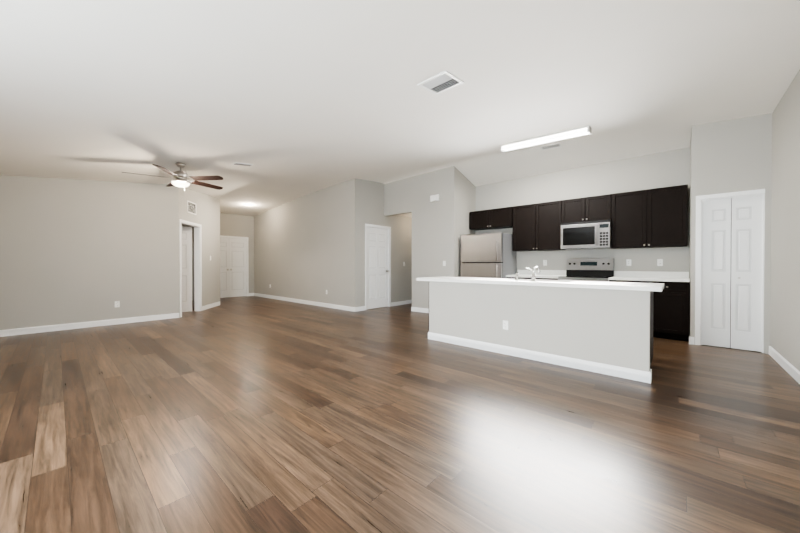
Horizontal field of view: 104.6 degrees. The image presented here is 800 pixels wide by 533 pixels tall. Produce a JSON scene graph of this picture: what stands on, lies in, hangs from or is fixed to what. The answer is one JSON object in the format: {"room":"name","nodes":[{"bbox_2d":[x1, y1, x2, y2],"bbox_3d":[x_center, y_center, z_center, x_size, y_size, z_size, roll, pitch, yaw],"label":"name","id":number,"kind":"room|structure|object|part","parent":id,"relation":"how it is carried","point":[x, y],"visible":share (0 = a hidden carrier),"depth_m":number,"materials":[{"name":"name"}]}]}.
{"room":"kitchen","nodes":[
{"label":"kitchen","id":0,"kind":"room"},
{"bbox_2d":[0,175,178,329],"bbox_3d":[-5.956,-0.698,5.301,0.120,3.600,3.570,0,1,42],"label":"wall","id":1,"kind":"structure","parent":0,"point":[74,251],"depth_m":5.55,"materials":[{"name":"paint"}]},
{"bbox_2d":[0,313,178,336],"bbox_3d":[-5.866,1.049,5.313,0.014,0.105,3.450,0,1,42],"label":"baseboard","id":2,"kind":"structure","parent":1,"relation":"attached to","point":[28,330],"depth_m":5.52,"materials":[{"name":"white wood"}]},
{"bbox_2d":[115,301,119,306],"bbox_3d":[-5.370,0.718,5.866,0.008,0.114,0.070,0,1,42],"label":"outlet","id":3,"kind":"object","parent":1,"relation":"attached to","point":[117,303],"visible":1,"depth_m":5.87,"materials":[{"name":"white plastic"}]},
{"bbox_2d":[178,187,219,317],"bbox_3d":[-4.944,-0.715,7.622,0.120,3.600,2.112,0,0,-9],"label":"wall","id":4,"kind":"structure","parent":0,"point":[207,216],"depth_m":7.91,"materials":[{"name":"paint"}]},
{"bbox_2d":[182,226,191,311],"bbox_3d":[-5.349,0.066,7.203,0.195,2.030,0.826,0,1,42],"label":"open bedroom door","id":5,"kind":"structure","parent":4,"relation":"in","point":[186,269],"depth_m":7.38,"materials":[{"name":"white wood"}]},
{"bbox_2d":[179,219,201,316],"bbox_3d":[-4.850,0.035,7.087,0.137,2.108,0.961,0,0,-9],"label":"door frame","id":6,"kind":"structure","parent":4,"relation":"attached to","point":[197,268],"depth_m":7.49,"materials":[{"name":"white wood"}]},
{"bbox_2d":[187,200,195,214],"bbox_3d":[-4.800,-1.351,7.129,0.011,0.270,0.400,0,0,-9],"label":"air vent","id":7,"kind":"object","parent":4,"relation":"in","point":[191,207],"visible":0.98,"depth_m":7.11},
{"bbox_2d":[202,301,219,310],"bbox_3d":[-4.951,1.030,8.110,0.014,0.105,1.070,0,0,-9],"label":"baseboard","id":8,"kind":"structure","parent":4,"relation":"attached to","point":[208,306],"depth_m":8.05,"materials":[{"name":"white wood"}]},
{"bbox_2d":[182,213,253,299],"bbox_3d":[-7.503,-0.723,8.818,0.120,3.600,6.740,0,1,42],"label":"wall","id":9,"kind":"structure","parent":0,"point":[236,225],"depth_m":10.82,"materials":[{"name":"paint"}]},
{"bbox_2d":[220,238,245,297],"bbox_3d":[-5.845,0.042,10.587,0.122,2.030,1.134,0,1,42],"label":"hall door","id":10,"kind":"structure","parent":9,"relation":"in","point":[232,267],"depth_m":10.69,"materials":[{"name":"white wood"}]},
{"bbox_2d":[220,235,248,295],"bbox_3d":[-5.880,0.010,10.618,0.137,2.108,1.256,0,1,42],"label":"door frame","id":11,"kind":"structure","parent":9,"relation":"attached to","point":[247,270],"depth_m":11.01,"materials":[{"name":"white wood"}]},
{"bbox_2d":[254,180,351,306],"bbox_3d":[-3.189,-0.727,9.394,5.530,3.600,0.120,0,1,42],"label":"wall","id":12,"kind":"structure","parent":0,"point":[303,248],"depth_m":8.77,"materials":[{"name":"paint"}]},
{"bbox_2d":[254,293,354,311],"bbox_3d":[-3.189,1.021,9.317,5.650,0.105,0.014,0,1,42],"label":"baseboard","id":13,"kind":"structure","parent":12,"relation":"attached to","point":[341,307],"depth_m":8.74,"materials":[{"name":"white wood"}]},
{"bbox_2d":[352,179,411,306],"bbox_3d":[-0.152,-0.721,8.550,0.120,3.600,2.920,0,1,42],"label":"wall","id":14,"kind":"structure","parent":0,"point":[367,202],"depth_m":7.95,"materials":[{"name":"paint"}]},
{"bbox_2d":[355,306,364,311],"bbox_3d":[-0.976,1.034,7.544,0.014,0.105,0.332,0,1,42],"label":"baseboard","id":15,"kind":"structure","parent":14,"relation":"attached to","point":[361,308],"depth_m":7.54,"materials":[{"name":"white wood"}]},
{"bbox_2d":[367,227,388,308],"bbox_3d":[-0.564,0.040,8.011,0.122,2.070,0.792,0,1,42],"label":"door","id":16,"kind":"structure","parent":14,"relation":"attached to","point":[377,268],"depth_m":8.03,"materials":[{"name":"white wood"}]},
{"bbox_2d":[365,224,390,309],"bbox_3d":[-0.600,0.009,8.043,0.137,2.148,0.916,0,1,42],"label":"door frame","id":17,"kind":"structure","parent":14,"relation":"attached to","point":[389,257],"depth_m":8.29,"materials":[{"name":"white wood"}]},
{"bbox_2d":[391,300,411,305],"bbox_3d":[0.273,1.024,8.935,0.014,0.105,1.558,0,1,42],"label":"baseboard","id":18,"kind":"structure","parent":14,"relation":"attached to","point":[401,303],"depth_m":8.67,"materials":[{"name":"white wood"}]},
{"bbox_2d":[0,296,799,532],"bbox_3d":[-1.946,1.149,5.725,12.740,0.100,9.740,0,1,42],"label":"floor","id":19,"kind":"structure","parent":0,"point":[249,414],"depth_m":2.08,"materials":[{"name":"brown wood"}]},
{"bbox_2d":[461,232,516,277],"bbox_3d":[1.926,0.202,6.769,0.930,1.780,0.861,0,1,42],"label":"refrigerator","id":20,"kind":"object","parent":19,"relation":"on","point":[489,255],"visible":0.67,"depth_m":6.45,"materials":[{"name":"silver metal"}]},
{"bbox_2d":[509,278,557,279],"bbox_3d":[2.742,0.655,6.222,0.970,0.880,0.610,0,1,42],"label":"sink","id":21,"kind":"object","parent":19,"relation":"on","point":[509,278],"depth_m":5.85,"materials":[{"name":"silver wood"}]},
{"bbox_2d":[506,274,565,277],"bbox_3d":[2.731,0.196,6.208,0.977,0.040,0.640,0,1,42],"label":"countertop","id":22,"kind":"structure","parent":21,"relation":"on","point":[519,275],"depth_m":6.06,"materials":[{"name":"white stone"}]},
{"bbox_2d":[421,280,653,383],"bbox_3d":[1.624,0.668,4.134,2.734,0.885,0.733,0,1,42],"label":"kitchen island","id":23,"kind":"object","parent":19,"relation":"on","point":[603,327],"depth_m":3.54,"materials":[{"name":"paint"}]},
{"bbox_2d":[503,320,507,329],"bbox_3d":[1.335,0.742,3.914,0.070,0.114,0.008,0,1,42],"label":"outlet","id":24,"kind":"object","parent":23,"relation":"attached to","point":[505,325],"visible":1,"depth_m":3.91,"materials":[{"name":"white plastic"}]},
{"bbox_2d":[417,276,663,291],"bbox_3d":[1.598,0.204,4.135,2.930,0.043,0.746,0,1,42],"label":"island countertop","id":25,"kind":"structure","parent":23,"relation":"on","point":[621,286],"depth_m":3.59,"materials":[{"name":"white stone"}]},
{"bbox_2d":[515,266,539,280],"bbox_3d":[1.662,0.089,4.003,0.264,0.187,0.259,0,1,42],"label":"island faucet","id":26,"kind":"object","parent":25,"relation":"on","point":[533,275],"visible":0.98,"depth_m":3.88,"materials":[{"name":"silver metal"}]},
{"bbox_2d":[558,258,613,281],"bbox_3d":[3.365,0.465,5.604,0.768,1.230,0.689,0,1,42],"label":"range","id":27,"kind":"object","parent":19,"relation":"on","point":[592,269],"visible":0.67,"depth_m":5.71,"materials":[{"name":"silver metal"}]},
{"bbox_2d":[609,278,688,340],"bbox_3d":[4.048,0.664,5.050,0.980,0.880,0.610,0,1,42],"label":"base cabinet","id":28,"kind":"object","parent":19,"relation":"on","point":[671,310],"depth_m":4.63,"materials":[{"name":"brown wood"}]},
{"bbox_2d":[610,278,689,281],"bbox_3d":[4.039,0.204,5.034,0.987,0.040,0.640,0,1,42],"label":"countertop","id":29,"kind":"structure","parent":28,"relation":"on","point":[611,279],"depth_m":4.78,"materials":[{"name":"white stone"}]},
{"bbox_2d":[0,0,799,215],"bbox_3d":[-1.948,-1.747,5.747,12.600,0.918,9.600,0,1,42],"label":"ceiling","id":30,"kind":"structure","parent":0,"point":[290,100],"depth_m":2.97,"materials":[{"name":"paint"}]},
{"bbox_2d":[122,162,222,189],"bbox_3d":[-3.613,-1.347,5.067,1.330,0.645,1.391,0,1,42],"label":"ceiling fan","id":31,"kind":"object","parent":30,"relation":"hanging from","point":[180,176],"visible":1,"depth_m":4.97,"materials":[{"name":"silver metal"}]},
{"bbox_3d":[-3.566,-1.325,5.025,0.240,0.066,0.240,0,1,42],"label":"glass","id":32,"kind":"part","parent":31,"relation":"part of","materials":[{"name":"white glass"}]},
{"bbox_2d":[232,162,252,166],"bbox_3d":[-2.727,-1.770,5.358,0.140,0.048,0.299,0,1,42],"label":"ceiling vent","id":33,"kind":"object","parent":30,"relation":"in","point":[242,164],"visible":1,"depth_m":5.33,"materials":[{"name":"white metal"}]},
{"bbox_2d":[417,70,463,94],"bbox_3d":[0.402,-1.798,3.035,0.330,0.051,0.329,0,1,42],"label":"ceiling vent","id":34,"kind":"object","parent":30,"relation":"in","point":[441,82],"visible":1,"depth_m":3.02,"materials":[{"name":"white metal"}]},
{"bbox_2d":[500,126,591,151],"bbox_3d":[2.362,-2.096,5.130,1.382,0.158,0.205,0,1,42],"label":"fluorescent ceiling light","id":35,"kind":"object","parent":30,"relation":"attached to","point":[570,133],"visible":1,"depth_m":5.02,"materials":[{"name":"white plastic"}]},
{"bbox_2d":[540,143,561,149],"bbox_3d":[2.675,-2.129,5.491,0.330,0.046,0.132,0,1,42],"label":"ceiling vent","id":36,"kind":"object","parent":30,"relation":"in","point":[551,146],"visible":1,"depth_m":5.49,"materials":[{"name":"white metal"}]},
{"bbox_2d":[400,213,411,217],"bbox_3d":[0.577,-1.446,8.563,0.940,0.050,1.680,0,1,42],"label":"ceiling","id":37,"kind":"structure","parent":0,"point":[408,215],"depth_m":8.61,"materials":[{"name":"paint"}]},
{"bbox_2d":[384,167,448,308],"bbox_3d":[0.378,-0.714,7.537,2.020,3.600,0.120,0,1,42],"label":"wall","id":38,"kind":"structure","parent":0,"point":[430,234],"depth_m":7.27,"materials":[{"name":"paint"}]},
{"bbox_2d":[411,307,428,312],"bbox_3d":[0.732,1.036,7.141,1.214,0.105,0.014,0,1,42],"label":"baseboard","id":39,"kind":"structure","parent":38,"relation":"attached to","point":[418,309],"depth_m":7.36,"materials":[{"name":"white wood"}]},
{"bbox_2d":[430,194,438,201],"bbox_3d":[0.790,-1.560,7.048,0.220,0.140,0.046,0,1,42],"label":"door chime","id":40,"kind":"object","parent":38,"relation":"attached to","point":[433,198],"visible":0.98,"depth_m":7.03,"materials":[{"name":"white plastic"}]},
{"bbox_2d":[449,166,475,276],"bbox_3d":[1.494,-0.711,7.180,0.120,3.600,1.080,0,1,42],"label":"wall","id":41,"kind":"structure","parent":0,"point":[462,195],"depth_m":6.86,"materials":[{"name":"paint"}]},
{"bbox_2d":[475,147,689,271],"bbox_3d":[3.538,-0.703,5.991,4.750,3.600,0.120,0,1,42],"label":"wall","id":42,"kind":"structure","parent":0,"point":[661,170],"depth_m":5.72,"materials":[{"name":"paint"}]},
{"bbox_2d":[469,207,512,230],"bbox_3d":[2.095,-1.065,6.978,1.000,0.410,0.330,0,1,42],"label":"upper cabinet","id":43,"kind":"object","parent":42,"relation":"attached to","point":[489,219],"depth_m":6.82,"materials":[{"name":"brown wood"}]},
{"bbox_2d":[513,200,564,250],"bbox_3d":[2.830,-0.795,6.321,0.945,0.940,0.330,0,1,42],"label":"upper cabinet","id":44,"kind":"object","parent":42,"relation":"attached to","point":[536,227],"depth_m":6.17,"materials":[{"name":"brown wood"}]},
{"bbox_2d":[561,194,612,222],"bbox_3d":[3.476,-1.041,5.739,0.790,0.440,0.330,0,1,42],"label":"upper cabinet","id":45,"kind":"object","parent":42,"relation":"attached to","point":[592,208],"depth_m":5.59,"materials":[{"name":"brown wood"}]},
{"bbox_2d":[561,219,610,249],"bbox_3d":[3.435,-0.574,5.698,0.778,0.481,0.449,0,1,42],"label":"microwave","id":46,"kind":"object","parent":45,"relation":"attached to","point":[595,234],"visible":1,"depth_m":5.54,"materials":[{"name":"silver metal"}]},
{"bbox_2d":[518,270,688,277],"bbox_3d":[3.595,0.128,5.850,2.740,0.100,0.018,0,1,42],"label":"backsplash","id":47,"kind":"structure","parent":42,"relation":"attached to","point":[617,274],"depth_m":5.33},
{"bbox_2d":[626,259,630,265],"bbox_3d":[4.042,-0.069,5.456,0.070,0.114,0.008,0,1,42],"label":"outlet","id":48,"kind":"object","parent":42,"relation":"attached to","point":[628,262],"visible":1,"depth_m":5.46,"materials":[{"name":"white plastic"}]},
{"bbox_2d":[611,184,687,247],"bbox_3d":[4.131,-0.787,5.154,0.970,0.940,0.330,0,1,42],"label":"upper cabinet","id":49,"kind":"object","parent":42,"relation":"attached to","point":[653,218],"depth_m":5.00,"materials":[{"name":"brown wood"}]},
{"bbox_2d":[657,259,662,265],"bbox_3d":[4.354,-0.067,5.176,0.070,0.114,0.008,0,1,42],"label":"outlet","id":50,"kind":"object","parent":42,"relation":"attached to","point":[659,262],"visible":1,"depth_m":5.17,"materials":[{"name":"white plastic"}]},
{"bbox_2d":[689,141,690,335],"bbox_3d":[4.473,-0.694,4.675,0.120,3.600,0.590,0,1,42],"label":"wall","id":51,"kind":"structure","parent":0,"point":[690,240],"depth_m":4.73,"materials":[{"name":"paint"}]},
{"bbox_2d":[690,113,771,353],"bbox_3d":[4.467,-0.690,4.204,0.740,3.600,0.120,0,1,42],"label":"wall","id":52,"kind":"structure","parent":0,"point":[731,155],"depth_m":4.12,"materials":[{"name":"paint"}]},
{"bbox_2d":[689,337,694,344],"bbox_3d":[4.157,1.056,4.404,0.057,0.105,0.014,0,1,42],"label":"baseboard","id":53,"kind":"structure","parent":52,"relation":"attached to","point":[691,340],"depth_m":4.40,"materials":[{"name":"white wood"}]},
{"bbox_2d":[695,189,764,352],"bbox_3d":[4.458,0.058,4.205,0.638,2.103,0.137,0,1,42],"label":"door frame","id":54,"kind":"structure","parent":52,"relation":"attached to","point":[698,271],"depth_m":4.33,"materials":[{"name":"white wood"}]},
{"bbox_2d":[702,195,762,351],"bbox_3d":[4.467,0.087,4.172,0.572,2.030,0.065,0,1,42],"label":"bifold pantry door","id":55,"kind":"structure","parent":52,"relation":"in","point":[732,240],"depth_m":4.16,"materials":[{"name":"white wood"}]},
{"bbox_2d":[770,70,799,370],"bbox_3d":[2.396,-0.669,1.252,0.120,3.600,8.700,0,1,42],"label":"wall","id":56,"kind":"structure","parent":0,"point":[785,281],"depth_m":3.36,"materials":[{"name":"paint"}]},
{"bbox_2d":[768,346,799,383],"bbox_3d":[2.109,1.080,1.045,0.014,0.105,7.750,0,1,42],"label":"baseboard","id":57,"kind":"structure","parent":56,"relation":"attached to","point":[785,364],"depth_m":3.34,"materials":[{"name":"white wood"}]}
]}

